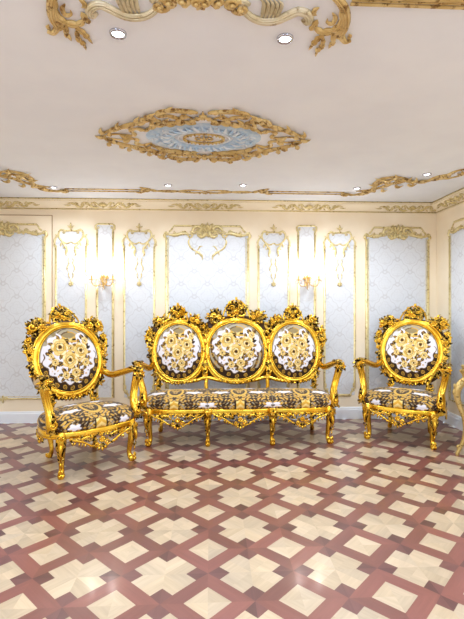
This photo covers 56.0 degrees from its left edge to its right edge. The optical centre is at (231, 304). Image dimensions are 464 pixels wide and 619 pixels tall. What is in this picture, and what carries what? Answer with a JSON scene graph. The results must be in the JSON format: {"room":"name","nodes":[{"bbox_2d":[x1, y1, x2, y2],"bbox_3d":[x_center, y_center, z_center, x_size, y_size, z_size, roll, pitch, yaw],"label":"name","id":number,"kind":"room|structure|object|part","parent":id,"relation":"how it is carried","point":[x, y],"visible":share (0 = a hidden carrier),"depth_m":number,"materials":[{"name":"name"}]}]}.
{"room":"historic interior","nodes":[
{"label":"historic interior","id":0,"kind":"room"},
{"bbox_2d":[0,209,435,406],"bbox_3d":[-0.325,0.080,5.721,6.310,2.840,0.100,0,0,-3],"label":"wall","id":1,"kind":"structure","parent":0,"point":[158,222],"depth_m":5.70,"materials":[{"name":"beige paint"}]},
{"bbox_2d":[0,220,47,402],"bbox_3d":[-2.901,0.088,5.515,1.118,2.326,0.056,0,0,-3],"label":"panel","id":2,"kind":"object","parent":1,"relation":"attached to","point":[23,253],"visible":0.96,"depth_m":5.54,"materials":[{"name":"white paper"}]},
{"bbox_2d":[0,214,52,411],"bbox_3d":[-2.833,0.176,5.541,1.082,2.648,0.014,0,0,-3],"label":"trim","id":3,"kind":"structure","parent":1,"relation":"attached to","point":[45,222],"depth_m":5.55,"materials":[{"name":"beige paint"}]},
{"bbox_2d":[53,223,88,398],"bbox_3d":[-2.058,0.075,5.577,0.453,2.268,0.030,0,0,-3],"label":"panel","id":4,"kind":"object","parent":1,"relation":"attached to","point":[70,247],"visible":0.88,"depth_m":5.58,"materials":[{"name":"white paint"}]},
{"bbox_2d":[95,223,114,397],"bbox_3d":[-1.631,0.070,5.600,0.263,2.245,0.024,0,0,-3],"label":"panel","id":5,"kind":"object","parent":1,"relation":"attached to","point":[104,231],"visible":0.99,"depth_m":5.60,"materials":[{"name":"white paint"}]},
{"bbox_2d":[88,265,115,290],"bbox_3d":[-1.637,-0.343,5.526,0.354,0.326,0.161,0,0,-3],"label":"wall lamp","id":6,"kind":"object","parent":5,"relation":"attached to","point":[103,279],"visible":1,"depth_m":5.49,"materials":[{"name":"gold metal"}]},
{"bbox_3d":[-1.640,-0.310,5.589,0.144,0.221,0.035,0,0,-3],"label":"plate","id":7,"kind":"part","parent":6,"relation":"part of","materials":[{"name":"gold metal"}]},
{"bbox_2d":[122,224,156,398],"bbox_3d":[-1.192,0.075,5.619,0.453,2.268,0.030,0,0,-3],"label":"panel","id":8,"kind":"object","parent":1,"relation":"attached to","point":[138,246],"visible":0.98,"depth_m":5.62,"materials":[{"name":"white paper"}]},
{"bbox_2d":[0,407,407,422],"bbox_3d":[-0.322,1.423,5.660,6.110,0.155,0.022,0,0,-3],"label":"baseboard","id":9,"kind":"structure","parent":1,"relation":"attached to","point":[341,412],"depth_m":5.65,"materials":[{"name":"white paint"}]},
{"bbox_2d":[163,222,250,389],"bbox_3d":[-0.318,0.088,5.653,1.146,2.326,0.056,0,0,-3],"label":"panel","id":10,"kind":"object","parent":1,"relation":"attached to","point":[204,271],"visible":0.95,"depth_m":5.67,"materials":[{"name":"white paint"}]},
{"bbox_2d":[0,197,435,213],"bbox_3d":[-0.273,-1.278,5.605,6.266,0.125,0.137,0,0,-3],"label":"trim","id":11,"kind":"structure","parent":1,"relation":"attached to","point":[9,203],"depth_m":5.60,"materials":[{"name":"beige paint"}]},
{"bbox_2d":[257,224,290,387],"bbox_3d":[0.549,0.075,5.704,0.453,2.268,0.030,0,0,-3],"label":"panel","id":12,"kind":"object","parent":1,"relation":"attached to","point":[273,283],"visible":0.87,"depth_m":5.71,"materials":[{"name":"white paint"}]},
{"bbox_2d":[296,225,316,387],"bbox_3d":[0.980,0.070,5.728,0.283,2.245,0.024,0,0,-3],"label":"panel","id":13,"kind":"object","parent":1,"relation":"attached to","point":[306,234],"visible":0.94,"depth_m":5.73,"materials":[{"name":"white paint"}]},
{"bbox_2d":[295,266,321,290],"bbox_3d":[0.988,-0.343,5.655,0.354,0.326,0.161,0,0,-3],"label":"wall lamp","id":14,"kind":"object","parent":13,"relation":"attached to","point":[307,279],"visible":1,"depth_m":5.62,"materials":[{"name":"gold metal"}]},
{"bbox_3d":[0.985,-0.310,5.717,0.144,0.221,0.035,0,0,-3],"label":"plate","id":15,"kind":"part","parent":14,"relation":"part of","materials":[{"name":"gold metal"}]},
{"bbox_2d":[323,225,356,396],"bbox_3d":[1.424,0.075,5.747,0.453,2.268,0.030,0,0,-3],"label":"panel","id":16,"kind":"object","parent":1,"relation":"attached to","point":[339,319],"visible":0.99,"depth_m":5.75,"materials":[{"name":"white paper"}]},
{"bbox_2d":[363,224,431,390],"bbox_3d":[2.200,0.088,5.776,0.922,2.326,0.056,0,0,-3],"label":"panel","id":17,"kind":"object","parent":1,"relation":"attached to","point":[397,267],"visible":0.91,"depth_m":5.79,"materials":[{"name":"white paint"}]},
{"bbox_2d":[0,418,463,618],"bbox_3d":[-0.106,1.500,1.236,6.110,0.001,8.880,0,0,-3],"label":"floor","id":18,"kind":"structure","parent":0,"point":[239,526],"depth_m":2.99,"materials":[{"name":"brown wood"}]},
{"bbox_2d":[21,303,144,479],"bbox_3d":[-1.539,0.742,4.303,1.045,1.520,1.098,0,0,-44],"label":"armchair","id":19,"kind":"object","parent":18,"relation":"on","point":[66,358],"visible":1,"depth_m":4.31,"materials":[{"name":"gold metal"}]},
{"bbox_3d":[-1.743,0.867,3.937,0.177,0.511,0.674,0,0,-37],"label":"armrest","id":20,"kind":"part","parent":19,"relation":"part of","materials":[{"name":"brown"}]},
{"bbox_3d":[-1.788,1.299,4.280,0.078,0.404,0.094,0,0,-41],"label":"leg","id":21,"kind":"part","parent":19,"relation":"part of","materials":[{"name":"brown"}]},
{"bbox_3d":[-1.475,1.298,3.756,0.102,0.406,0.114,0,0,-41],"label":"leg","id":22,"kind":"part","parent":19,"relation":"part of","materials":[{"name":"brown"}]},
{"bbox_3d":[-1.678,0.638,4.501,0.780,0.933,0.279,0,0,-41],"label":"frame","id":23,"kind":"part","parent":19,"relation":"part of","materials":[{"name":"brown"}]},
{"bbox_2d":[39,328,97,390],"bbox_3d":[-1.684,0.562,4.508,0.610,0.648,0.197,0,0,-41],"label":"cushion","id":24,"kind":"object","parent":19,"relation":"on","point":[69,356],"depth_m":4.47,"materials":[{"name":"multicoloured fabric"}]},
{"bbox_3d":[-1.395,1.131,4.182,0.897,0.063,0.673,0,0,-41],"label":"seat rail","id":25,"kind":"part","parent":19,"relation":"part of","materials":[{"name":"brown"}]},
{"bbox_2d":[37,400,133,431],"bbox_3d":[-1.395,1.032,4.182,0.889,0.153,0.667,0,0,-41],"label":"seat cushion","id":26,"kind":"object","parent":19,"relation":"on","point":[93,415],"depth_m":3.96,"materials":[{"name":"multicoloured fabric"}]},
{"bbox_3d":[-1.116,0.862,4.490,0.674,0.521,0.154,0,0,43],"label":"armrest","id":27,"kind":"part","parent":19,"relation":"part of","materials":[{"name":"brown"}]},
{"bbox_3d":[-0.963,1.298,4.206,0.119,0.406,0.092,0,0,22],"label":"leg","id":28,"kind":"part","parent":19,"relation":"part of","materials":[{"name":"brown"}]},
{"bbox_2d":[131,297,345,446],"bbox_3d":[0.062,0.700,4.982,2.360,1.603,0.830,0,0,-3],"label":"sofa","id":29,"kind":"object","parent":18,"relation":"on","point":[233,348],"visible":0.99,"depth_m":5.21,"materials":[{"name":"gold metal"}]},
{"bbox_3d":[-0.942,0.865,4.895,0.207,0.516,0.594,0,0,14],"label":"armrest","id":30,"kind":"part","parent":29,"relation":"part of","materials":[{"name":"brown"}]},
{"bbox_3d":[-0.889,1.298,4.624,0.092,0.406,0.119,0,0,28],"label":"leg","id":31,"kind":"part","parent":29,"relation":"part of","materials":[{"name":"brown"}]},
{"bbox_3d":[-0.843,1.299,5.157,0.078,0.404,0.094,0,0,-3],"label":"leg","id":32,"kind":"part","parent":29,"relation":"part of","materials":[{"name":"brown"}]},
{"bbox_2d":[156,324,200,377],"bbox_3d":[-0.638,0.557,5.241,0.540,0.647,0.148,0,0,-3],"label":"cushion","id":33,"kind":"object","parent":29,"relation":"on","point":[178,346],"depth_m":5.20,"materials":[{"name":"multicoloured fabric"}]},
{"bbox_3d":[-0.259,1.299,4.626,0.085,0.405,0.116,0,0,-3],"label":"leg","id":34,"kind":"part","parent":29,"relation":"part of","materials":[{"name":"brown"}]},
{"bbox_3d":[0.056,0.618,5.279,2.134,0.979,0.201,0,0,-3],"label":"frame","id":35,"kind":"part","parent":29,"relation":"part of","materials":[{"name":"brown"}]},
{"bbox_2d":[209,323,263,378],"bbox_3d":[0.056,0.552,5.276,0.664,0.672,0.151,0,0,-3],"label":"cushion","id":36,"kind":"object","parent":29,"relation":"on","point":[236,350],"depth_m":5.24,"materials":[{"name":"multicoloured fabric"}]},
{"bbox_3d":[0.074,1.131,4.917,2.132,0.063,0.624,0,0,-3],"label":"seat rail","id":37,"kind":"part","parent":29,"relation":"part of","materials":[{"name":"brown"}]},
{"bbox_2d":[147,388,330,408],"bbox_3d":[0.074,1.032,4.917,2.122,0.145,0.618,0,0,-3],"label":"seat cushion","id":38,"kind":"object","parent":29,"relation":"on","point":[232,398],"depth_m":4.68,"materials":[{"name":"multicoloured fabric"}]},
{"bbox_3d":[0.435,1.299,4.660,0.088,0.405,0.116,0,0,-3],"label":"leg","id":39,"kind":"part","parent":29,"relation":"part of","materials":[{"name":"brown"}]},
{"bbox_2d":[272,324,315,377],"bbox_3d":[0.751,0.557,5.309,0.540,0.647,0.148,0,0,-3],"label":"cushion","id":40,"kind":"object","parent":29,"relation":"on","point":[293,345],"depth_m":5.27,"materials":[{"name":"multicoloured fabric"}]},
{"bbox_3d":[0.963,1.299,5.246,0.078,0.404,0.096,0,0,-3],"label":"leg","id":41,"kind":"part","parent":29,"relation":"part of","materials":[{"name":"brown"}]},
{"bbox_3d":[1.060,1.298,4.720,0.092,0.406,0.119,0,0,-34],"label":"leg","id":42,"kind":"part","parent":29,"relation":"part of","materials":[{"name":"brown metal"}]},
{"bbox_3d":[1.129,0.860,5.003,0.181,0.526,0.607,0,0,-8],"label":"armrest","id":43,"kind":"part","parent":29,"relation":"part of","materials":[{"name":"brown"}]},
{"bbox_2d":[352,304,452,449],"bbox_3d":[2.022,0.742,5.103,1.045,1.520,1.098,0,0,30],"label":"armchair","id":44,"kind":"object","parent":18,"relation":"on","point":[412,350],"visible":1,"depth_m":5.13,"materials":[{"name":"gold metal"}]},
{"bbox_3d":[1.514,1.298,4.887,0.102,0.406,0.114,0,0,32],"label":"leg","id":45,"kind":"part","parent":44,"relation":"part of","materials":[{"name":"brown metal"}]},
{"bbox_3d":[1.613,0.867,5.195,0.177,0.511,0.674,0,0,37],"label":"armrest","id":46,"kind":"part","parent":44,"relation":"part of","materials":[{"name":"brown metal"}]},
{"bbox_3d":[1.929,1.299,5.335,0.078,0.404,0.094,0,0,32],"label":"leg","id":47,"kind":"part","parent":44,"relation":"part of","materials":[{"name":"brown metal"}]},
{"bbox_3d":[1.945,1.131,4.930,0.897,0.063,0.673,0,0,32],"label":"seat rail","id":48,"kind":"part","parent":44,"relation":"part of","materials":[{"name":"brown metal"}]},
{"bbox_2d":[365,387,446,410],"bbox_3d":[1.945,1.032,4.930,0.889,0.153,0.667,0,0,32],"label":"seat cushion","id":49,"kind":"object","parent":44,"relation":"on","point":[383,398],"depth_m":4.70,"materials":[{"name":"multicoloured fabric"}]},
{"bbox_2d":[385,325,437,377],"bbox_3d":[2.177,0.562,5.299,0.610,0.648,0.197,0,0,32],"label":"cushion","id":50,"kind":"object","parent":44,"relation":"on","point":[411,351],"depth_m":5.25,"materials":[{"name":"multicoloured fabric"}]},
{"bbox_3d":[2.172,0.638,5.291,0.780,0.933,0.279,0,0,32],"label":"frame","id":51,"kind":"part","parent":44,"relation":"part of","materials":[{"name":"brown metal"}]},
{"bbox_3d":[2.317,1.299,5.092,0.078,0.404,0.096,0,0,32],"label":"leg","id":52,"kind":"part","parent":44,"relation":"part of","materials":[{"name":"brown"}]},
{"bbox_3d":[2.090,1.298,4.522,0.092,0.406,0.119,0,0,6],"label":"leg","id":53,"kind":"part","parent":44,"relation":"part of","materials":[{"name":"brown metal"}]},
{"bbox_3d":[2.320,0.862,4.749,0.154,0.521,0.674,0,0,27],"label":"armrest","id":54,"kind":"part","parent":44,"relation":"part of","materials":[{"name":"brown metal"}]},
{"bbox_2d":[452,365,463,455],"bbox_3d":[2.499,1.048,3.877,0.549,0.906,1.042,0,0,-3],"label":"console table","id":55,"kind":"object","parent":18,"relation":"on","point":[459,385],"visible":1,"depth_m":4.32,"materials":[{"name":"gold metal"}]},
{"bbox_2d":[0,0,463,201],"bbox_3d":[-0.108,-1.390,1.286,6.310,0.100,8.980,0,0,-3],"label":"ceiling","id":56,"kind":"structure","parent":0,"point":[388,101],"depth_m":2.79,"materials":[{"name":"paint"}]},
{"bbox_2d":[0,169,67,192],"bbox_3d":[-2.625,-1.326,3.890,0.726,0.063,2.822,0,0,21],"label":"scroll","id":57,"kind":"object","parent":56,"relation":"attached to","point":[19,175],"visible":1,"depth_m":4.61,"materials":[{"name":"gold metal"}]},
{"bbox_2d":[63,188,144,192],"bbox_3d":[-1.485,-1.330,5.082,1.027,0.034,0.115,0,0,-3],"label":"trim","id":58,"kind":"structure","parent":56,"relation":"attached to","point":[65,189],"depth_m":5.04,"materials":[{"name":"gold metal"}]},
{"bbox_2d":[109,28,126,39],"bbox_3d":[-0.562,-1.334,2.148,0.085,0.012,0.085,0,0,-3],"label":"recessed light","id":59,"kind":"object","parent":56,"relation":"in","point":[116,33],"visible":1,"depth_m":2.14,"materials":[{"name":"silver metal"}]},
{"bbox_2d":[45,0,203,49],"bbox_3d":[-0.551,-1.326,1.948,0.802,0.041,0.409,0,0,27],"label":"scroll","id":60,"kind":"object","parent":56,"relation":"attached to","point":[59,23],"visible":1,"depth_m":1.97,"materials":[{"name":"gold metal"}]},
{"bbox_2d":[95,107,309,163],"bbox_3d":[-0.225,-1.327,3.493,1.485,0.052,1.177,0,0,32],"label":"ceiling rose","id":61,"kind":"object","parent":56,"relation":"attached to","point":[164,135],"visible":1,"depth_m":3.41,"materials":[{"name":"gold paint"}]},
{"bbox_2d":[134,187,273,194],"bbox_3d":[-0.316,-1.325,5.097,1.681,0.050,0.274,0,0,-3],"label":"scroll","id":62,"kind":"object","parent":56,"relation":"attached to","point":[262,191],"visible":1,"depth_m":5.10,"materials":[{"name":"gold metal"}]},
{"bbox_2d":[197,0,351,56],"bbox_3d":[0.269,-1.326,1.987,0.801,0.041,0.410,0,0,-32],"label":"scroll","id":63,"kind":"object","parent":56,"relation":"attached to","point":[338,31],"visible":1,"depth_m":2.00,"materials":[{"name":"gold metal"}]},
{"bbox_2d":[277,33,293,44],"bbox_3d":[0.266,-1.334,2.188,0.085,0.012,0.085,0,0,-3],"label":"recessed light","id":64,"kind":"object","parent":56,"relation":"in","point":[284,38],"visible":1,"depth_m":2.18,"materials":[{"name":"silver metal"}]},
{"bbox_2d":[268,191,347,194],"bbox_3d":[0.873,-1.330,5.197,1.055,0.034,0.115,0,0,-3],"label":"trim","id":65,"kind":"structure","parent":56,"relation":"attached to","point":[303,192],"depth_m":5.16,"materials":[{"name":"gold metal"}]},
{"bbox_2d":[341,169,463,196],"bbox_3d":[2.144,-1.326,4.123,0.725,0.063,2.823,0,0,-27],"label":"scroll","id":66,"kind":"object","parent":56,"relation":"attached to","point":[398,179],"visible":1,"depth_m":4.66,"materials":[{"name":"gold metal"}]},
{"bbox_2d":[350,0,463,9],"bbox_3d":[1.546,-1.336,1.959,2.040,0.021,0.069,0,0,-3],"label":"trim","id":67,"kind":"structure","parent":56,"relation":"attached to","point":[432,4],"depth_m":1.93,"materials":[{"name":"gold metal"}]},
{"bbox_2d":[436,203,463,415],"bbox_3d":[2.996,0.080,1.388,0.100,2.840,8.880,0,0,-3],"label":"wall","id":68,"kind":"structure","parent":0,"point":[445,219],"depth_m":5.62,"materials":[{"name":"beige paint"}]},
{"bbox_2d":[431,188,463,213],"bbox_3d":[2.877,-1.278,1.382,0.137,0.125,8.880,0,0,-3],"label":"trim","id":69,"kind":"structure","parent":68,"relation":"attached to","point":[456,198],"depth_m":5.37,"materials":[{"name":"beige paint"}]},
{"bbox_2d":[438,411,462,430],"bbox_3d":[2.935,1.423,1.374,0.022,0.155,8.858,0,0,-3],"label":"baseboard","id":70,"kind":"structure","parent":68,"relation":"attached to","point":[454,420],"depth_m":5.37,"materials":[{"name":"white paint"}]},
{"bbox_2d":[447,218,463,405],"bbox_3d":[2.755,0.088,4.914,0.056,2.326,1.238,0,0,-3],"label":"panel","id":71,"kind":"object","parent":68,"relation":"attached to","point":[455,237],"visible":0.98,"depth_m":5.34,"materials":[{"name":"white paper"}]}
]}

